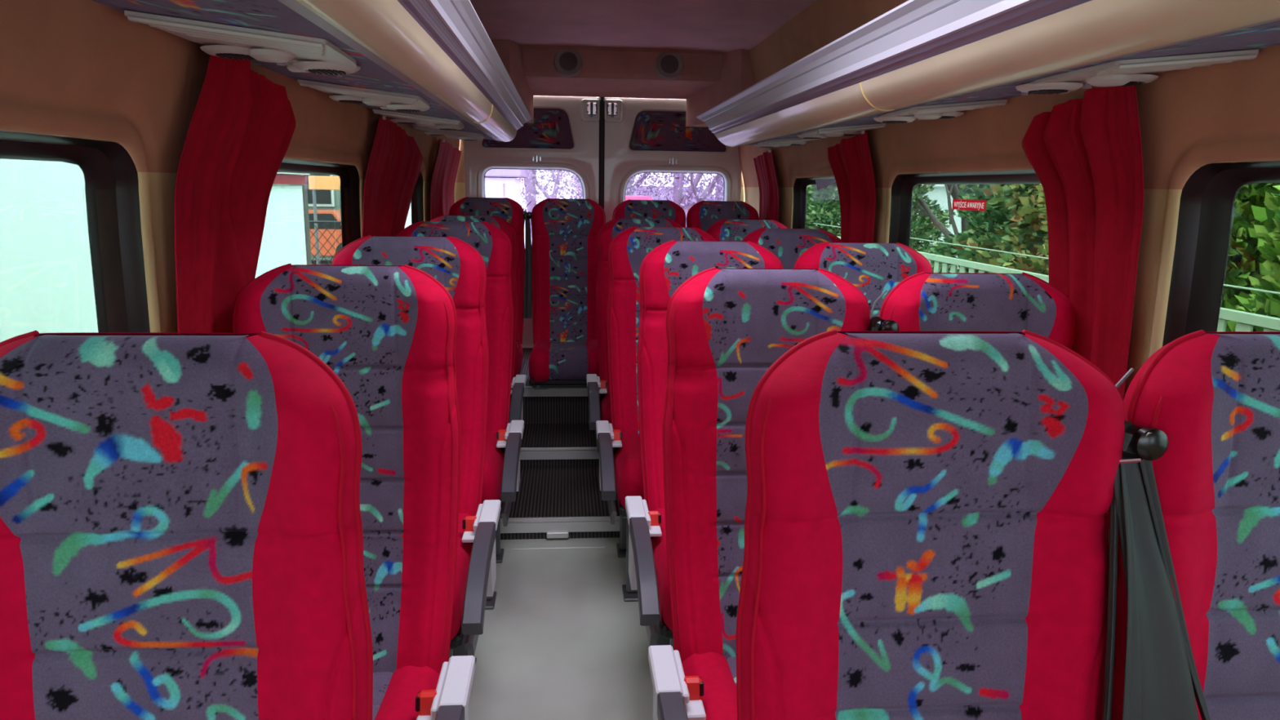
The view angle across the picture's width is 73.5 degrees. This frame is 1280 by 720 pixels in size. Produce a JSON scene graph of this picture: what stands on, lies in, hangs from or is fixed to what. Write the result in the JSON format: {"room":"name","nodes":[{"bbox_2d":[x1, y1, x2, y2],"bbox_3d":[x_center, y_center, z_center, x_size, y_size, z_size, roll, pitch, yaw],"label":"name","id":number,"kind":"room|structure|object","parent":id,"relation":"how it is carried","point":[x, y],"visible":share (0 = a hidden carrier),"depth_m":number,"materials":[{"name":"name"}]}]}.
{"room":"vehicle interior","nodes":[
{"label":"vehicle interior","id":0,"kind":"room"},
{"bbox_2d":[0,0,459,332],"bbox_3d":[-0.825,-0.091,1.934,0.222,2.090,6.950,0,11,-5],"label":"wall","id":1,"kind":"structure","parent":0,"point":[73,68],"depth_m":1.38,"materials":[{"name":"plastic"}]},
{"bbox_2d":[0,130,150,342],"bbox_3d":[-0.811,0.031,0.877,0.058,0.546,1.193,0,11,-5],"label":"window","id":2,"kind":"structure","parent":1,"relation":"in","point":[72,255],"depth_m":1.29,"materials":[{"name":"clear glass"}]},
{"bbox_2d":[173,54,295,333],"bbox_3d":[-0.804,-0.109,1.783,0.115,0.985,0.620,0,11,-5],"label":"window curtain","id":3,"kind":"object","parent":1,"relation":"hanging from","point":[242,127],"visible":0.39,"depth_m":1.64,"materials":[{"name":"fabric"}]},
{"bbox_2d":[254,158,360,278],"bbox_3d":[-0.936,-0.269,2.354,0.058,0.546,1.258,0,11,-5],"label":"window","id":4,"kind":"structure","parent":1,"relation":"in","point":[313,212],"depth_m":2.50,"materials":[{"name":"clear glass"}]},
{"bbox_2d":[92,0,532,142],"bbox_3d":[-0.647,-0.782,2.398,0.494,0.178,4.800,0,11,-5],"label":"luggage rack","id":5,"kind":"object","parent":1,"relation":"attached to","point":[440,52],"visible":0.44,"depth_m":1.52,"materials":[{"name":"plastic"}]},
{"bbox_2d":[124,10,360,76],"bbox_3d":[-0.616,-0.519,1.442,0.280,0.044,0.418,0,11,-5],"label":"panel","id":6,"kind":"object","parent":5,"relation":"attached to","point":[301,54],"visible":1,"depth_m":1.33,"materials":[{"name":"grey plastic"}]},
{"bbox_2d":[200,44,254,60],"bbox_3d":[-0.697,-0.527,1.478,0.108,0.012,0.108,0,11,-5],"label":"air vent","id":7,"kind":"object","parent":6,"relation":"attached to","point":[229,51],"depth_m":1.44,"materials":[{"name":"grey plastic"}]},
{"bbox_2d":[248,48,294,62],"bbox_3d":[-0.615,-0.507,1.432,0.072,0.014,0.072,0,11,-5],"label":"reading lamp","id":8,"kind":"object","parent":6,"relation":"attached to","point":[272,55],"depth_m":1.41,"materials":[{"name":"grey plastic"}]},
{"bbox_2d":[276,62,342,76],"bbox_3d":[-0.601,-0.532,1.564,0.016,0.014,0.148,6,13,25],"label":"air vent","id":9,"kind":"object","parent":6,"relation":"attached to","point":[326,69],"depth_m":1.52,"materials":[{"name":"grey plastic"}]},
{"bbox_2d":[292,61,360,75],"bbox_3d":[-0.562,-0.522,1.541,0.116,0.012,0.116,0,11,-5],"label":"air vent","id":10,"kind":"object","parent":6,"relation":"attached to","point":[326,68],"depth_m":1.51,"materials":[{"name":"grey plastic"}]},
{"bbox_2d":[297,79,430,112],"bbox_3d":[-0.682,-0.678,2.229,0.280,0.044,0.418,0,11,-5],"label":"panel","id":11,"kind":"object","parent":5,"relation":"attached to","point":[399,102],"visible":1,"depth_m":2.10,"materials":[{"name":"grey plastic"}]},
{"bbox_2d":[328,95,364,103],"bbox_3d":[-0.763,-0.687,2.264,0.108,0.012,0.108,0,11,-5],"label":"air vent","id":12,"kind":"object","parent":11,"relation":"attached to","point":[347,99],"depth_m":2.23,"materials":[{"name":"grey plastic"}]},
{"bbox_2d":[362,97,391,106],"bbox_3d":[-0.681,-0.666,2.219,0.072,0.014,0.072,0,11,-5],"label":"reading lamp","id":13,"kind":"object","parent":11,"relation":"attached to","point":[369,101],"depth_m":2.19,"materials":[{"name":"grey plastic"}]},
{"bbox_2d":[386,104,430,112],"bbox_3d":[-0.628,-0.681,2.328,0.116,0.012,0.116,0,11,-5],"label":"air vent","id":14,"kind":"object","parent":11,"relation":"attached to","point":[406,108],"depth_m":2.29,"materials":[{"name":"grey plastic"}]},
{"bbox_2d":[372,108,464,130],"bbox_3d":[-0.747,-0.834,3.000,0.280,0.044,0.418,0,11,-5],"label":"panel","id":15,"kind":"object","parent":5,"relation":"attached to","point":[439,123],"visible":1,"depth_m":2.86,"materials":[{"name":"grey plastic"}]},
{"bbox_2d":[390,119,418,124],"bbox_3d":[-0.829,-0.844,3.035,0.107,0.010,0.107,4,12,14],"label":"air vent","id":16,"kind":"object","parent":15,"relation":"attached to","point":[398,121],"depth_m":3.00,"materials":[{"name":"grey plastic"}]},
{"bbox_2d":[415,120,435,126],"bbox_3d":[-0.746,-0.823,2.990,0.072,0.014,0.072,0,11,-5],"label":"reading lamp","id":17,"kind":"object","parent":15,"relation":"attached to","point":[420,123],"depth_m":2.97,"materials":[{"name":"grey plastic"}]},
{"bbox_2d":[432,125,463,130],"bbox_3d":[-0.694,-0.838,3.099,0.116,0.012,0.116,0,11,-5],"label":"air vent","id":18,"kind":"object","parent":15,"relation":"attached to","point":[441,127],"depth_m":3.06,"materials":[{"name":"grey plastic"}]},
{"bbox_2d":[412,124,484,141],"bbox_3d":[-0.807,-0.979,3.713,0.280,0.044,0.418,0,11,-5],"label":"panel","id":19,"kind":"object","parent":5,"relation":"attached to","point":[464,135],"visible":0.99,"depth_m":3.57,"materials":[{"name":"grey plastic"}]},
{"bbox_2d":[424,132,445,135],"bbox_3d":[-0.889,-0.989,3.748,0.107,0.010,0.107,4,12,14],"label":"air vent","id":20,"kind":"object","parent":19,"relation":"attached to","point":[427,133],"depth_m":3.71,"materials":[{"name":"grey plastic"}]},
{"bbox_2d":[444,133,461,137],"bbox_3d":[-0.806,-0.967,3.703,0.072,0.014,0.072,0,11,-5],"label":"reading lamp","id":21,"kind":"object","parent":19,"relation":"attached to","point":[449,135],"depth_m":3.68,"materials":[{"name":"grey plastic"}]},
{"bbox_2d":[457,137,482,141],"bbox_3d":[-0.754,-0.982,3.812,0.116,0.012,0.116,0,11,-5],"label":"air vent","id":22,"kind":"object","parent":19,"relation":"attached to","point":[471,139],"depth_m":3.77,"materials":[{"name":"grey plastic"}]},
{"bbox_2d":[361,115,422,237],"bbox_3d":[-0.939,-0.440,3.323,0.098,0.923,1.020,0,11,-5],"label":"window curtain","id":23,"kind":"object","parent":1,"relation":"hanging from","point":[393,168],"visible":0.43,"depth_m":3.17,"materials":[{"name":"fabric"}]},
{"bbox_2d":[404,171,423,227],"bbox_3d":[-1.054,-0.553,3.761,0.058,0.546,1.018,0,11,-5],"label":"window","id":24,"kind":"structure","parent":1,"relation":"in","point":[415,213],"depth_m":4.20,"materials":[{"name":"black glass"}]},
{"bbox_2d":[430,139,461,220],"bbox_3d":[-1.052,-0.721,4.721,0.092,0.918,0.921,0,11,-5],"label":"window curtain","id":25,"kind":"object","parent":1,"relation":"hanging from","point":[446,165],"visible":0.42,"depth_m":4.48,"materials":[{"name":"fabric"}]},
{"bbox_2d":[467,537,653,719],"bbox_3d":[0.022,0.957,2.192,1.930,0.040,7.100,0,11,-5],"label":"floor","id":26,"kind":"structure","parent":0,"point":[560,639],"depth_m":2.59,"materials":[{"name":"plastic"}]},
{"bbox_2d":[0,330,373,719],"bbox_3d":[-0.452,0.637,0.607,0.504,1.197,0.882,0,11,-5],"label":"seat","id":27,"kind":"object","parent":26,"relation":"on","point":[181,534],"visible":1,"depth_m":0.86,"materials":[{"name":"fabric"}]},
{"bbox_2d":[232,262,475,719],"bbox_3d":[-0.531,0.472,1.437,0.504,1.191,0.882,0,11,-5],"label":"seat","id":28,"kind":"object","parent":26,"relation":"on","point":[388,332],"visible":0.59,"depth_m":1.69,"materials":[{"name":"fabric"}]},
{"bbox_2d":[374,665,439,719],"bbox_3d":[-0.558,0.685,1.407,0.410,0.161,0.542,0,11,-5],"label":"cushion","id":29,"kind":"object","parent":28,"relation":"on","point":[397,687],"depth_m":1.59,"materials":[{"name":"red fabric"}]},
{"bbox_2d":[331,235,501,665],"bbox_3d":[-0.604,0.315,2.177,0.504,1.205,0.882,0,11,-5],"label":"seat","id":30,"kind":"object","parent":26,"relation":"on","point":[453,262],"visible":0.24,"depth_m":2.42,"materials":[{"name":"fabric"}]},
{"bbox_2d":[450,512,472,640],"bbox_3d":[-0.631,0.521,2.146,0.410,0.161,0.542,0,11,-5],"label":"cushion","id":31,"kind":"object","parent":30,"relation":"on","point":[464,545],"depth_m":2.04,"materials":[{"name":"red fabric"}]},
{"bbox_2d":[396,220,524,609],"bbox_3d":[-0.641,0.158,2.921,0.504,1.217,0.882,0,11,-5],"label":"seat","id":32,"kind":"object","parent":26,"relation":"on","point":[501,479],"visible":0.24,"depth_m":3.16,"materials":[{"name":"fabric"}]},
{"bbox_2d":[481,431,504,503],"bbox_3d":[-0.668,0.359,2.888,0.410,0.161,0.542,0,11,-5],"label":"cushion","id":33,"kind":"object","parent":32,"relation":"on","point":[495,442],"depth_m":2.75,"materials":[{"name":"red fabric"}]},
{"bbox_2d":[509,546,604,549],"bbox_3d":[-0.314,0.714,3.261,0.360,0.004,0.012,0,11,-5],"label":"threshold strip","id":34,"kind":"object","parent":26,"relation":"on","point":[571,547],"visible":1,"depth_m":3.26,"materials":[{"name":"white metal"}]},
{"bbox_2d":[546,531,568,538],"bbox_3d":[-0.320,0.679,3.333,0.085,0.024,0.022,0,11,-5],"label":"bracket","id":35,"kind":"object","parent":26,"relation":"on","point":[550,535],"visible":1,"depth_m":3.32,"materials":[{"name":"white metal"}]},
{"bbox_2d":[595,226,716,601],"bbox_3d":[0.088,0.157,3.013,0.504,1.205,0.882,0,11,-5],"label":"seat","id":36,"kind":"object","parent":26,"relation":"on","point":[620,473],"visible":0.28,"depth_m":3.24,"materials":[{"name":"fabric"}]},
{"bbox_2d":[612,431,644,508],"bbox_3d":[0.120,0.364,2.986,0.410,0.161,0.542,0,11,-5],"label":"cushion","id":37,"kind":"object","parent":36,"relation":"on","point":[625,445],"depth_m":2.80,"materials":[{"name":"red fabric"}]},
{"bbox_2d":[625,240,782,650],"bbox_3d":[0.206,0.311,2.276,0.504,1.199,0.882,0,11,-5],"label":"seat","id":38,"kind":"object","parent":26,"relation":"on","point":[666,267],"visible":0.3,"depth_m":2.51,"materials":[{"name":"fabric"}]},
{"bbox_2d":[651,507,672,631],"bbox_3d":[0.239,0.520,2.250,0.410,0.161,0.542,0,11,-5],"label":"cushion","id":39,"kind":"object","parent":38,"relation":"on","point":[658,524],"depth_m":2.11,"materials":[{"name":"red fabric"}]},
{"bbox_2d":[648,266,870,719],"bbox_3d":[0.263,0.468,1.524,0.504,1.189,0.882,0,11,-5],"label":"seat","id":40,"kind":"object","parent":26,"relation":"on","point":[726,328],"visible":0.52,"depth_m":1.77,"materials":[{"name":"fabric"}]},
{"bbox_2d":[681,652,737,719],"bbox_3d":[0.295,0.682,1.499,0.410,0.161,0.542,0,11,-5],"label":"cushion","id":41,"kind":"object","parent":40,"relation":"on","point":[717,699],"depth_m":1.60,"materials":[{"name":"red fabric"}]},
{"bbox_2d":[741,227,843,268],"bbox_3d":[0.610,0.148,3.102,0.441,1.205,0.773,0,11,-5],"label":"seat","id":42,"kind":"object","parent":26,"relation":"on","point":[788,245],"visible":0.18,"depth_m":3.30,"materials":[{"name":"fabric"}]},
{"bbox_2d":[793,241,932,319],"bbox_3d":[0.690,0.301,2.362,0.441,1.199,0.773,0,11,-5],"label":"seat","id":43,"kind":"object","parent":26,"relation":"on","point":[873,268],"visible":0.16,"depth_m":2.56,"materials":[{"name":"fabric"}]},
{"bbox_2d":[735,328,1127,719],"bbox_3d":[0.325,0.632,0.692,0.504,1.197,0.882,0,11,-5],"label":"seat","id":44,"kind":"object","parent":26,"relation":"on","point":[926,522],"visible":0.99,"depth_m":0.95,"materials":[{"name":"fabric"}]},
{"bbox_2d":[867,271,1075,350],"bbox_3d":[0.720,0.461,1.608,0.480,1.183,0.773,0,11,-5],"label":"seat","id":45,"kind":"object","parent":26,"relation":"on","point":[922,300],"visible":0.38,"depth_m":1.80,"materials":[{"name":"fabric"}]},
{"bbox_2d":[1102,329,1279,719],"bbox_3d":[0.769,0.623,0.775,0.479,1.197,0.773,0,11,-5],"label":"seat","id":46,"kind":"object","parent":26,"relation":"on","point":[1193,615],"visible":0.98,"depth_m":0.96,"materials":[{"name":"fabric"}]},
{"bbox_2d":[454,139,744,202],"bbox_3d":[-0.241,-0.840,5.420,1.930,2.000,0.050,0,11,-5],"label":"wall","id":47,"kind":"structure","parent":0,"point":[460,190],"depth_m":5.27,"materials":[{"name":"plastic"}]},
{"bbox_2d":[463,95,599,347],"bbox_3d":[-0.669,-0.831,5.383,0.831,1.585,0.095,0,11,-5],"label":"door","id":48,"kind":"structure","parent":47,"relation":"in","point":[563,135],"depth_m":5.27,"materials":[{"name":"grey paint"}]},
{"bbox_2d":[520,347,599,423],"bbox_3d":[-0.216,0.192,5.013,1.810,0.338,1.148,0,11,-5],"label":"step","id":49,"kind":"structure","parent":47,"relation":"attached to","point":[550,405],"depth_m":4.43,"materials":[{"name":"rubber"}]},
{"bbox_2d":[448,196,532,377],"bbox_3d":[-0.798,-0.357,4.458,0.459,0.955,0.773,0,11,-5],"label":"seat","id":50,"kind":"object","parent":49,"relation":"on","point":[507,209],"visible":0.28,"depth_m":4.68,"materials":[{"name":"fabric"}]},
{"bbox_2d":[514,339,522,377],"bbox_3d":[-0.813,-0.018,4.407,0.390,0.161,0.542,0,11,-5],"label":"cushion","id":51,"kind":"object","parent":50,"relation":"on","point":[518,354],"depth_m":4.39,"materials":[{"name":"red fabric"}]},
{"bbox_2d":[528,197,605,389],"bbox_3d":[-0.374,-0.357,4.493,0.419,0.955,0.773,0,11,-5],"label":"seat","id":52,"kind":"object","parent":49,"relation":"on","point":[564,231],"visible":0.88,"depth_m":4.72,"materials":[{"name":"fabric"}]},
{"bbox_2d":[528,339,599,382],"bbox_3d":[-0.370,-0.019,4.444,0.390,0.161,0.542,0,11,-5],"label":"cushion","id":53,"kind":"object","parent":52,"relation":"on","point":[549,360],"depth_m":4.20,"materials":[{"name":"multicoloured fabric"}]},
{"bbox_2d":[612,199,685,226],"bbox_3d":[0.072,-0.357,4.531,0.419,0.955,0.773,0,11,-5],"label":"seat","id":54,"kind":"object","parent":49,"relation":"on","point":[656,209],"visible":0.15,"depth_m":4.75,"materials":[{"name":"fabric"}]},
{"bbox_2d":[686,200,759,231],"bbox_3d":[0.485,-0.358,4.566,0.419,0.955,0.773,0,11,-5],"label":"seat","id":55,"kind":"object","parent":49,"relation":"on","point":[702,215],"visible":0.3,"depth_m":4.78,"materials":[{"name":"fabric"}]},
{"bbox_2d":[598,97,604,208],"bbox_3d":[-0.244,-0.835,5.395,0.034,1.620,0.040,0,11,-5],"label":"door frame","id":56,"kind":"structure","parent":47,"relation":"attached to","point":[602,100],"depth_m":5.28,"materials":[{"name":"black"}]},
{"bbox_2d":[520,44,724,99],"bbox_3d":[-0.209,-1.657,4.909,1.830,0.235,0.600,0,11,-5],"label":"trim","id":57,"kind":"structure","parent":47,"relation":"attached to","point":[606,71],"depth_m":4.72,"materials":[{"name":"plastic"}]},
{"bbox_2d":[553,48,582,77],"bbox_3d":[-0.389,-1.618,4.657,0.160,0.159,0.040,0,11,-5],"label":"ceiling speaker","id":58,"kind":"object","parent":57,"relation":"attached to","point":[567,63],"visible":1,"depth_m":4.65,"materials":[{"name":"grey plastic"}]},
{"bbox_2d":[559,52,577,71],"bbox_3d":[-0.389,-1.619,4.653,0.120,0.120,0.016,0,4,-5],"label":"grille","id":59,"kind":"object","parent":58,"relation":"attached to","point":[567,60],"depth_m":4.65,"materials":[{"name":"grey"}]},
{"bbox_2d":[654,52,684,79],"bbox_3d":[0.162,-1.619,4.703,0.160,0.159,0.040,0,11,-4],"label":"ceiling speaker","id":60,"kind":"object","parent":57,"relation":"attached to","point":[668,66],"visible":1,"depth_m":4.69,"materials":[{"name":"grey"}]},
{"bbox_2d":[660,54,678,73],"bbox_3d":[0.162,-1.619,4.699,0.120,0.120,0.016,0,4,-5],"label":"grille","id":61,"kind":"object","parent":60,"relation":"attached to","point":[668,63],"depth_m":4.69,"materials":[{"name":"grey"}]},
{"bbox_2d":[604,97,741,222],"bbox_3d":[0.197,-0.832,5.456,0.871,1.585,0.095,0,11,-5],"label":"door","id":62,"kind":"structure","parent":47,"relation":"in","point":[642,135],"depth_m":5.33,"materials":[{"name":"grey paint"}]},
{"bbox_2d":[469,0,816,52],"bbox_3d":[0.076,-1.091,1.526,1.930,0.120,7.600,0,11,-5],"label":"ceiling","id":63,"kind":"structure","parent":0,"point":[714,25],"depth_m":3.90,"materials":[{"name":"fabric"}]},
{"bbox_2d":[738,0,1279,539],"bbox_3d":[0.899,-0.093,2.079,0.222,2.090,6.950,0,11,-5],"label":"wall","id":64,"kind":"structure","parent":0,"point":[1193,118],"depth_m":1.70,"materials":[{"name":"plastic"}]},
{"bbox_2d":[520,422,599,466],"bbox_3d":[-0.151,0.442,4.245,1.810,0.154,0.478,0,11,-5],"label":"step","id":65,"kind":"structure","parent":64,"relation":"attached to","point":[573,444],"depth_m":4.05,"materials":[{"name":"rubber"}]},
{"bbox_2d":[499,465,620,539],"bbox_3d":[-0.104,0.593,3.691,1.810,0.078,0.688,0,11,-5],"label":"step","id":66,"kind":"structure","parent":64,"relation":"attached to","point":[548,498],"depth_m":3.49,"materials":[{"name":"rubber"}]},
{"bbox_2d":[430,214,526,503],"bbox_3d":[-0.732,-0.026,3.664,0.504,1.143,0.882,0,11,-5],"label":"seat","id":67,"kind":"object","parent":66,"relation":"on","point":[517,383],"visible":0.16,"depth_m":3.91,"materials":[{"name":"fabric"}]},
{"bbox_2d":[586,217,683,499],"bbox_3d":[0.008,-0.030,3.746,0.504,1.141,0.882,0,11,-5],"label":"seat","id":68,"kind":"object","parent":66,"relation":"on","point":[596,385],"visible":0.2,"depth_m":3.98,"materials":[{"name":"fabric"}]},
{"bbox_2d":[600,384,611,423],"bbox_3d":[0.040,0.208,3.726,0.410,0.161,0.542,0,11,-5],"label":"cushion","id":69,"kind":"object","parent":68,"relation":"on","point":[605,402],"depth_m":3.69,"materials":[{"name":"red fabric"}]},
{"bbox_2d":[706,218,788,241],"bbox_3d":[0.536,-0.040,3.836,0.441,1.141,0.773,0,11,-5],"label":"seat","id":70,"kind":"object","parent":66,"relation":"on","point":[725,230],"visible":0.15,"depth_m":4.03,"materials":[{"name":"fabric"}]},
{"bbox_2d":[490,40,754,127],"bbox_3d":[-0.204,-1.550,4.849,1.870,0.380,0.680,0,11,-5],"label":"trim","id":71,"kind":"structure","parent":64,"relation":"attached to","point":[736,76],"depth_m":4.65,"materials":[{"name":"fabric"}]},
{"bbox_2d":[753,150,779,222],"bbox_3d":[0.676,-0.669,4.651,0.092,0.897,0.440,0,11,-5],"label":"window curtain","id":72,"kind":"object","parent":64,"relation":"hanging from","point":[769,197],"visible":0.43,"depth_m":4.54,"materials":[{"name":"fabric"}]},
{"bbox_2d":[792,176,840,239],"bbox_3d":[0.830,-0.528,3.787,0.058,0.546,1.068,0,11,-5],"label":"window","id":73,"kind":"structure","parent":64,"relation":"in","point":[813,208],"depth_m":4.02,"materials":[{"name":"clear glass"}]},
{"bbox_2d":[815,178,835,190],"bbox_3d":[0.804,-0.763,3.732,0.001,0.050,0.300,0,11,-5],"label":"paper slip","id":74,"kind":"object","parent":73,"relation":"attached to","point":[820,184],"visible":0.86,"depth_m":3.74,"materials":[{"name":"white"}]},
{"bbox_2d":[827,130,875,242],"bbox_3d":[0.791,-0.397,3.283,0.095,0.907,0.439,0,11,-5],"label":"window curtain","id":75,"kind":"object","parent":64,"relation":"hanging from","point":[850,161],"visible":0.47,"depth_m":3.18,"materials":[{"name":"fabric"}]},
{"bbox_2d":[888,169,1048,283],"bbox_3d":[0.944,-0.254,2.434,0.058,0.546,1.198,0,11,-5],"label":"window","id":76,"kind":"structure","parent":64,"relation":"in","point":[993,221],"depth_m":2.45,"materials":[{"name":"clear glass"}]},
{"bbox_2d":[696,0,1279,146],"bbox_3d":[0.691,-0.753,2.358,0.426,0.188,4.490,0,11,-5],"label":"luggage rack","id":77,"kind":"object","parent":64,"relation":"attached to","point":[916,53],"visible":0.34,"depth_m":1.56,"materials":[{"name":"plastic"}]},
{"bbox_2d":[753,137,820,147],"bbox_3d":[0.631,-0.958,3.777,0.232,0.037,0.417,0,11,-5],"label":"panel","id":78,"kind":"object","parent":77,"relation":"attached to","point":[794,141],"visible":0.98,"depth_m":3.67,"materials":[{"name":"grey plastic"}]},
{"bbox_2d":[753,144,777,147],"bbox_3d":[0.571,-0.964,3.866,0.116,0.012,0.116,0,11,-5],"label":"air vent","id":79,"kind":"object","parent":78,"relation":"attached to","point":[757,145],"depth_m":3.83,"materials":[{"name":"grey plastic"}]},
{"bbox_2d":[775,142,791,146],"bbox_3d":[0.629,-0.947,3.767,0.072,0.014,0.072,0,11,-5],"label":"reading lamp","id":80,"kind":"object","parent":78,"relation":"attached to","point":[783,144],"depth_m":3.74,"materials":[{"name":"grey plastic"}]},
{"bbox_2d":[791,142,806,145],"bbox_3d":[0.689,-0.965,3.825,0.108,0.012,0.108,0,11,-5],"label":"air vent","id":81,"kind":"object","parent":78,"relation":"attached to","point":[793,143],"depth_m":3.79,"materials":[{"name":"grey plastic"}]},
{"bbox_2d":[796,123,885,138],"bbox_3d":[0.692,-0.812,3.054,0.232,0.037,0.417,0,11,-5],"label":"panel","id":82,"kind":"object","parent":77,"relation":"attached to","point":[820,133],"visible":0.95,"depth_m":2.92,"materials":[{"name":"grey plastic"}]},
{"bbox_2d":[796,133,826,138],"bbox_3d":[0.632,-0.818,3.143,0.116,0.012,0.116,0,11,-5],"label":"air vent","id":83,"kind":"object","parent":82,"relation":"attached to","point":[809,135],"depth_m":3.11,"materials":[{"name":"grey plastic"}]},
{"bbox_2d":[824,132,844,137],"bbox_3d":[0.691,-0.801,3.044,0.072,0.014,0.072,0,11,-5],"label":"reading lamp","id":84,"kind":"object","parent":82,"relation":"attached to","point":[837,134],"depth_m":3.02,"materials":[{"name":"grey plastic"}]},
{"bbox_2d":[843,130,860,135],"bbox_3d":[0.750,-0.819,3.102,0.108,0.012,0.108,0,11,-5],"label":"air vent","id":85,"kind":"object","parent":82,"relation":"attached to","point":[846,133],"depth_m":3.06,"materials":[{"name":"grey plastic"}]},
{"bbox_2d":[873,99,1007,123],"bbox_3d":[0.758,-0.651,2.263,0.232,0.037,0.417,0,11,-5],"label":"panel","id":86,"kind":"object","parent":77,"relation":"attached to","point":[948,110],"visible":1,"depth_m":2.15,"materials":[{"name":"grey plastic"}]},
{"bbox_2d":[873,115,916,123],"bbox_3d":[0.699,-0.657,2.352,0.116,0.012,0.116,0,11,-5],"label":"air vent","id":87,"kind":"object","parent":86,"relation":"attached to","point":[891,119],"depth_m":2.32,"materials":[{"name":"grey plastic"}]},
{"bbox_2d":[914,112,942,119],"bbox_3d":[0.757,-0.640,2.253,0.072,0.014,0.072,0,11,-5],"label":"reading lamp","id":88,"kind":"object","parent":86,"relation":"attached to","point":[934,115],"depth_m":2.23,"materials":[{"name":"grey plastic"}]},
{"bbox_2d":[939,111,964,118],"bbox_3d":[0.816,-0.659,2.311,0.108,0.012,0.108,0,11,-5],"label":"air vent","id":89,"kind":"object","parent":86,"relation":"attached to","point":[945,114],"depth_m":2.27,"materials":[{"name":"grey plastic"}]},
{"bbox_2d":[1014,49,1258,95],"bbox_3d":[0.822,-0.499,1.511,0.232,0.037,0.417,0,11,-5],"label":"panel","id":90,"kind":"object","parent":77,"relation":"attached to","point":[1124,73],"visible":1,"depth_m":1.40,"materials":[{"name":"grey plastic"}]},
{"bbox_2d":[1014,82,1083,94],"bbox_3d":[0.762,-0.505,1.600,0.116,0.012,0.116,0,11,-5],"label":"air vent","id":91,"kind":"object","parent":90,"relation":"attached to","point":[1039,88],"depth_m":1.57,"materials":[{"name":"grey plastic"}]},
{"bbox_2d":[1086,74,1133,86],"bbox_3d":[0.821,-0.488,1.501,0.072,0.014,0.072,0,11,-5],"label":"reading lamp","id":92,"kind":"object","parent":90,"relation":"attached to","point":[1117,80],"depth_m":1.48,"materials":[{"name":"grey plastic"}]},
{"bbox_2d":[1117,74,1159,86],"bbox_3d":[0.880,-0.506,1.558,0.108,0.012,0.108,0,11,-5],"label":"air vent","id":93,"kind":"object","parent":90,"relation":"attached to","point":[1137,79],"depth_m":1.52,"materials":[{"name":"grey plastic"}]},
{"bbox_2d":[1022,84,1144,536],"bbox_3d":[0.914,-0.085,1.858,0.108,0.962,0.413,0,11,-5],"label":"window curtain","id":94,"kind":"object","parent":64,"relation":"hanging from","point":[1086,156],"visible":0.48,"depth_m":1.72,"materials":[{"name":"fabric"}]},
{"bbox_2d":[1162,160,1279,346],"bbox_3d":[1.062,0.029,1.034,0.058,0.546,1.191,0,11,-5],"label":"window","id":95,"kind":"structure","parent":64,"relation":"in","point":[1225,273],"depth_m":1.51,"materials":[{"name":"clear glass"}]},
{"label":"outside","id":96,"kind":"structure","parent":0,"visible":0},
{"bbox_3d":[-0.855,0.001,10.166,120.000,0.100,120.000,0,11,-5],"label":"ground","id":97,"kind":"structure","parent":96,"visible":0},
{"bbox_2d":[484,168,527,204],"bbox_3d":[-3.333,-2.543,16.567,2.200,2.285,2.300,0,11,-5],"label":"house","id":98,"kind":"structure","parent":97,"relation":"on","point":[499,183],"depth_m":15.53,"materials":[{"name":"white"}]},
{"bbox_2d":[520,95,615,238],"bbox_3d":[-2.107,-4.652,18.412,3.878,5.771,3.424,0,11,-5],"label":"bare tree","id":99,"kind":"object","parent":97,"relation":"on","point":[530,182],"visible":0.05,"depth_m":18.58,"materials":[{"name":"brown plant"}]},
{"bbox_2d":[519,95,645,199],"bbox_3d":[-1.726,-5.093,20.669,3.689,5.787,4.300,-8,14,-37],"label":"bare tree","id":100,"kind":"object","parent":97,"relation":"on","point":[580,193],"visible":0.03,"depth_m":20.49,"materials":[{"name":"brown plant"}]},
{"bbox_2d":[538,169,640,199],"bbox_3d":[-1.579,-6.894,26.410,4.486,7.036,6.384,6,13,26],"label":"bare tree","id":101,"kind":"object","parent":97,"relation":"on","point":[556,170],"visible":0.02,"depth_m":26.26,"materials":[{"name":"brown plant"}]},
{"bbox_2d":[562,97,688,200],"bbox_3d":[-0.124,-5.038,21.238,4.162,5.459,3.829,0,11,-5],"label":"bare tree","id":102,"kind":"object","parent":97,"relation":"on","point":[648,174],"visible":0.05,"depth_m":21.47,"materials":[{"name":"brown plant"}]},
{"bbox_2d":[625,195,652,200],"bbox_3d":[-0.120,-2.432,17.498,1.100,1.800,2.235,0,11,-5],"label":"van","id":103,"kind":"object","parent":97,"relation":"on","point":[627,197],"visible":0.02,"depth_m":16.28,"materials":[{"name":"red"}]},
{"bbox_2d":[632,186,715,224],"bbox_3d":[0.902,-4.999,29.777,3.600,2.020,2.400,0,11,-5],"label":"bare tree","id":104,"kind":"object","parent":97,"relation":"on","point":[639,187],"visible":0.04,"depth_m":29.01,"materials":[{"name":"plant"}]},
{"bbox_2d":[625,97,724,226],"bbox_3d":[1.251,-4.712,19.383,3.740,5.613,4.195,-10,15,-42],"label":"bare tree","id":105,"kind":"object","parent":97,"relation":"on","point":[678,180],"visible":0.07,"depth_m":19.21,"materials":[{"name":"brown plant"}]},
{"bbox_2d":[652,173,724,213],"bbox_3d":[1.944,-6.160,23.222,3.862,6.940,4.785,0,11,-5],"label":"bare tree","id":106,"kind":"object","parent":97,"relation":"on","point":[717,198],"visible":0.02,"depth_m":22.90,"materials":[{"name":"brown plant"}]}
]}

